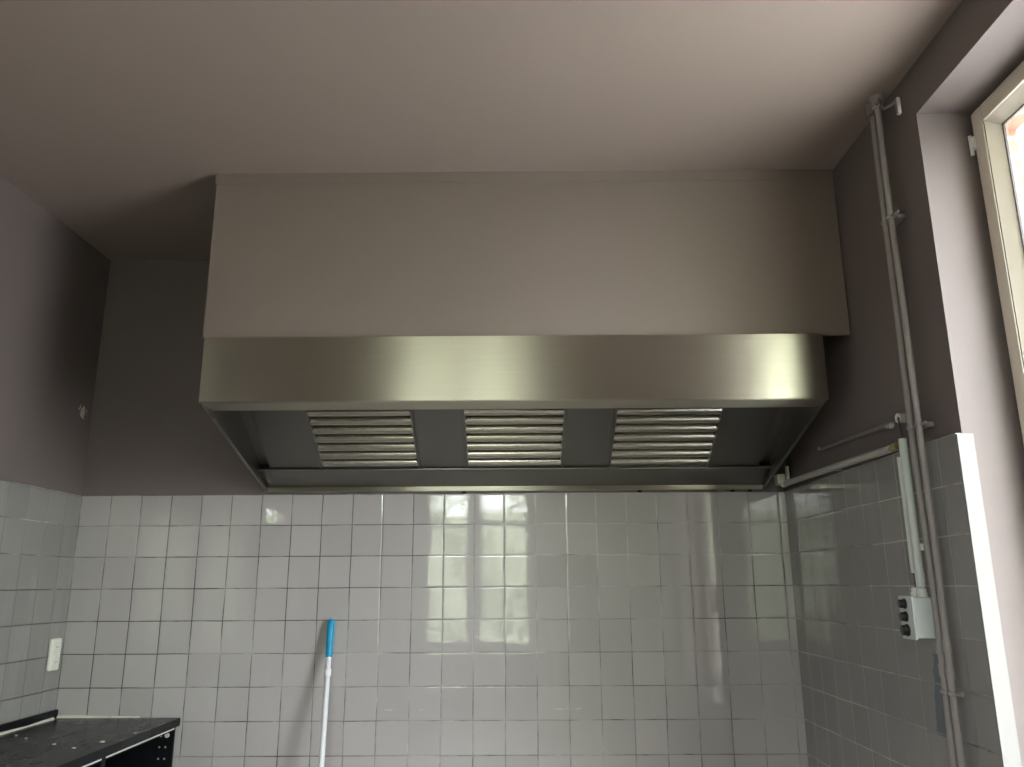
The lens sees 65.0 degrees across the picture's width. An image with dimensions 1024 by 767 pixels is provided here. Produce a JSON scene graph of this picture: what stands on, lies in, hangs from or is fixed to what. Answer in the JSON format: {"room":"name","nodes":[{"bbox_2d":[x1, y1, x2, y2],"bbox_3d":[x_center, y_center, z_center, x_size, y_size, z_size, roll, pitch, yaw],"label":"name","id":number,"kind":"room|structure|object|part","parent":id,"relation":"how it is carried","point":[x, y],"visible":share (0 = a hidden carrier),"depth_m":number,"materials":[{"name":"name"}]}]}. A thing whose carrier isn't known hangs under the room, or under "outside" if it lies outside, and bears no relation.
{"room":"commercial kitchen","nodes":[
{"label":"commercial kitchen","id":0,"kind":"room"},
{"bbox_2d":[0,173,109,723],"bbox_3d":[-2.249,0.203,1.209,0.140,3.214,5.699,0,-14,0],"label":"wall","id":1,"kind":"structure","parent":0,"point":[53,282],"depth_m":3.69,"materials":[{"name":"paint"}]},
{"bbox_2d":[46,638,61,671],"bbox_3d":[-2.149,1.273,3.778,0.024,0.146,0.080,0,-14,0],"label":"wall socket","id":2,"kind":"object","parent":1,"relation":"attached to","point":[53,658],"visible":1,"depth_m":3.76,"materials":[{"name":"beige plastic"}]},
{"bbox_2d":[56,260,808,766],"bbox_3d":[-0.324,0.897,4.028,3.957,3.214,0.140,0,-14,0],"label":"wall","id":3,"kind":"structure","parent":0,"point":[646,628],"depth_m":3.91,"materials":[{"name":"tile"}]},
{"bbox_2d":[199,334,828,492],"bbox_3d":[0.007,0.180,3.646,2.498,0.531,0.952,0,-14,0],"label":"extractor hood","id":4,"kind":"object","parent":3,"relation":"attached to","point":[383,414],"visible":1,"depth_m":3.44,"materials":[{"name":"metal"}]},
{"bbox_3d":[-1.234,0.182,3.652,0.012,0.520,0.942,0,-14,0],"label":"panel","id":5,"kind":"part","parent":4,"relation":"part of","materials":[{"name":"metal"}]},
{"bbox_3d":[0.005,-0.044,3.289,2.496,0.270,0.152,0,-14,0],"label":"panel","id":6,"kind":"part","parent":4,"relation":"part of","materials":[{"name":"metal"}]},
{"bbox_3d":[0.008,0.172,3.652,2.364,0.345,0.612,0,-14,0],"label":"filter plate","id":7,"kind":"part","parent":4,"relation":"part of","materials":[{"name":"metal"}]},
{"bbox_2d":[258,466,770,486],"bbox_3d":[0.011,0.461,3.959,2.488,0.070,0.154,0,-14,0],"label":"drip tray","id":8,"kind":"object","parent":4,"relation":"on","point":[277,476],"depth_m":3.95,"materials":[{"name":"metal"}]},
{"bbox_3d":[1.250,0.166,3.642,0.012,0.520,0.942,0,-14,0],"label":"panel","id":9,"kind":"part","parent":4,"relation":"part of","materials":[{"name":"metal"}]},
{"bbox_2d":[203,169,849,338],"bbox_3d":[0.055,-0.436,3.804,2.634,0.738,0.934,0,-14,0],"label":"soffit","id":10,"kind":"object","parent":3,"relation":"attached to","point":[673,252],"depth_m":3.35,"materials":[{"name":"paint"}]},
{"bbox_2d":[0,0,961,260],"bbox_3d":[-0.349,-1.410,1.669,3.957,0.120,5.833,0,-14,0],"label":"ceiling","id":11,"kind":"structure","parent":0,"point":[120,119],"depth_m":2.87,"materials":[{"name":"paint"}]},
{"bbox_2d":[785,0,1023,766],"bbox_3d":[1.496,0.179,1.193,0.284,3.214,5.699,0,-14,0],"label":"wall","id":12,"kind":"structure","parent":0,"point":[872,697],"depth_m":2.73,"materials":[{"name":"paint"}]},
{"bbox_2d":[774,466,789,486],"bbox_3d":[1.341,0.466,3.994,0.052,0.104,0.088,0,-14,0],"label":"bracket","id":13,"kind":"object","parent":12,"relation":"attached to","point":[778,478],"visible":0.75,"depth_m":3.98,"materials":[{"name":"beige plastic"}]},
{"bbox_2d":[783,443,898,485],"bbox_3d":[1.343,0.355,3.362,0.041,0.046,1.200,0,-14,0],"label":"conduit","id":14,"kind":"object","parent":12,"relation":"attached to","point":[894,447],"visible":0.91,"depth_m":3.20,"materials":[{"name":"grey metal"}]},
{"bbox_2d":[818,421,895,449],"bbox_3d":[1.363,0.221,3.222,0.034,0.054,0.716,0,-14,0],"label":"conduit","id":15,"kind":"object","parent":12,"relation":"attached to","point":[889,425],"visible":1,"depth_m":3.14,"materials":[{"name":"grey metal"}]},
{"bbox_2d":[881,210,905,225],"bbox_3d":[1.343,-0.581,2.822,0.061,0.016,0.113,0,-14,0],"label":"clamp","id":16,"kind":"object","parent":12,"relation":"attached to","point":[899,218],"visible":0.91,"depth_m":2.81,"materials":[{"name":"white metal"}]},
{"bbox_3d":[1.358,-0.577,2.839,0.030,0.016,0.075,0,-14,0],"label":"plate","id":17,"kind":"part","parent":16,"relation":"part of","materials":[{"name":"white metal"}]},
{"bbox_2d":[895,413,906,437],"bbox_3d":[1.354,0.147,2.776,0.044,0.100,0.087,-5,-15,17],"label":"junction box","id":18,"kind":"object","parent":12,"relation":"attached to","point":[899,417],"visible":0.99,"depth_m":2.79,"materials":[{"name":"white plastic"}]},
{"bbox_2d":[897,457,915,586],"bbox_3d":[1.331,0.462,2.702,0.023,0.432,0.025,0,-14,0],"label":"vertical conduit","id":19,"kind":"object","parent":12,"relation":"attached to","point":[898,458],"visible":0.51,"depth_m":2.70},
{"bbox_2d":[898,438,925,586],"bbox_3d":[1.337,0.422,2.660,0.031,0.488,0.058,13,-19,-42],"label":"vertical conduit","id":20,"kind":"object","parent":12,"relation":"attached to","point":[919,573],"visible":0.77,"depth_m":2.66,"materials":[{"name":"white plastic"}]},
{"bbox_2d":[870,114,957,766],"bbox_3d":[1.336,0.549,2.581,0.026,3.170,0.032,0,-14,0],"label":"pipe","id":21,"kind":"object","parent":12,"relation":"attached to","point":[891,269],"visible":0.79,"depth_m":2.65,"materials":[{"name":"white metal"}]},
{"bbox_2d":[865,93,901,121],"bbox_3d":[1.327,-0.975,2.872,0.051,0.157,0.216,0,-14,0],"label":"bracket","id":22,"kind":"object","parent":21,"relation":"attached to","point":[876,100],"visible":0.95,"depth_m":2.91,"materials":[{"name":"metal"}]},
{"bbox_3d":[1.327,-0.968,2.828,0.014,0.123,0.134,0,-14,0],"label":"hook arm","id":23,"kind":"part","parent":22,"relation":"part of"},
{"bbox_2d":[897,587,935,639],"bbox_3d":[1.310,0.743,2.600,0.109,0.161,0.092,0,-14,0],"label":"control box","id":24,"kind":"object","parent":12,"relation":"attached to","point":[916,613],"visible":0.98,"depth_m":2.57,"materials":[{"name":"grey plastic"}]},
{"bbox_2d":[906,421,933,430],"bbox_3d":[1.347,0.138,2.645,0.061,0.016,0.117,0,-14,0],"label":"clamp","id":25,"kind":"object","parent":12,"relation":"attached to","point":[925,424],"visible":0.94,"depth_m":2.62,"materials":[{"name":"white metal"}]},
{"bbox_3d":[1.362,0.141,2.660,0.030,0.016,0.075,0,-14,0],"label":"plate","id":26,"kind":"part","parent":25,"relation":"part of","materials":[{"name":"white metal"}]},
{"bbox_2d":[875,107,965,766],"bbox_3d":[1.335,0.538,2.537,0.026,3.170,0.032,0,-14,0],"label":"pipe","id":27,"kind":"object","parent":12,"relation":"attached to","point":[946,641],"visible":0.98,"depth_m":2.60,"materials":[{"name":"white metal"}]},
{"bbox_2d":[940,689,963,696],"bbox_3d":[1.342,0.940,2.442,0.043,0.016,0.112,0,-14,0],"label":"clamp","id":28,"kind":"object","parent":12,"relation":"attached to","point":[958,693],"visible":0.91,"depth_m":2.43,"materials":[{"name":"white metal"}]},
{"bbox_2d":[956,60,1023,766],"bbox_3d":[1.478,0.059,1.798,0.304,2.340,1.334,0,-14,0],"label":"window","id":29,"kind":"structure","parent":12,"relation":"in","point":[989,120],"depth_m":2.47,"materials":[{"name":"beige plastic"}]},
{"bbox_2d":[1005,108,1023,230],"bbox_3d":[1.692,-1.412,2.225,0.111,1.600,3.012,0,-14,0],"label":"window pane","id":30,"kind":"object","parent":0,"point":[1017,121],"depth_m":2.76,"materials":[{"name":"clear glass"}]},
{"bbox_3d":[-0.404,1.816,0.865,3.812,0.100,5.833,0,-14,0],"label":"floor","id":31,"kind":"structure","parent":0,"visible":0},
{"bbox_2d":[82,758,103,766],"bbox_3d":[-1.855,1.788,2.708,0.554,0.862,0.620,0,-14,0],"label":"base cabinet","id":32,"kind":"object","parent":31,"relation":"on","point":[99,763],"visible":0.11,"depth_m":3.09,"materials":[{"name":"black wood"}]},
{"bbox_3d":[-1.854,1.812,3.013,0.554,0.762,0.016,0,-14,0],"label":"panel","id":33,"kind":"part","parent":32,"relation":"part of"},
{"bbox_2d":[103,727,175,766],"bbox_3d":[-1.852,1.945,3.338,0.554,0.862,0.675,0,-14,0],"label":"base cabinet","id":34,"kind":"object","parent":31,"relation":"on","point":[156,751],"visible":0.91,"depth_m":3.72,"materials":[{"name":"black wood"}]},
{"bbox_2d":[0,709,179,766],"bbox_3d":[-1.867,1.193,2.267,0.601,0.074,3.157,0,-14,0],"label":"countertop","id":35,"kind":"structure","parent":34,"relation":"on","point":[85,733],"depth_m":3.33,"materials":[{"name":"black stone"}]},
{"bbox_3d":[-1.623,1.533,3.440,0.088,0.016,0.643,0,-14,0],"label":"rail","id":36,"kind":"part","parent":34,"relation":"part of","materials":[{"name":"silver metal"}]},
{"bbox_2d":[318,619,334,766],"bbox_3d":[-0.848,1.744,3.551,0.037,1.343,0.366,1,-14,-6],"label":"handle","id":37,"kind":"object","parent":31,"relation":"on","point":[331,623],"visible":1,"depth_m":3.72,"materials":[{"name":"white metal"}]}
]}

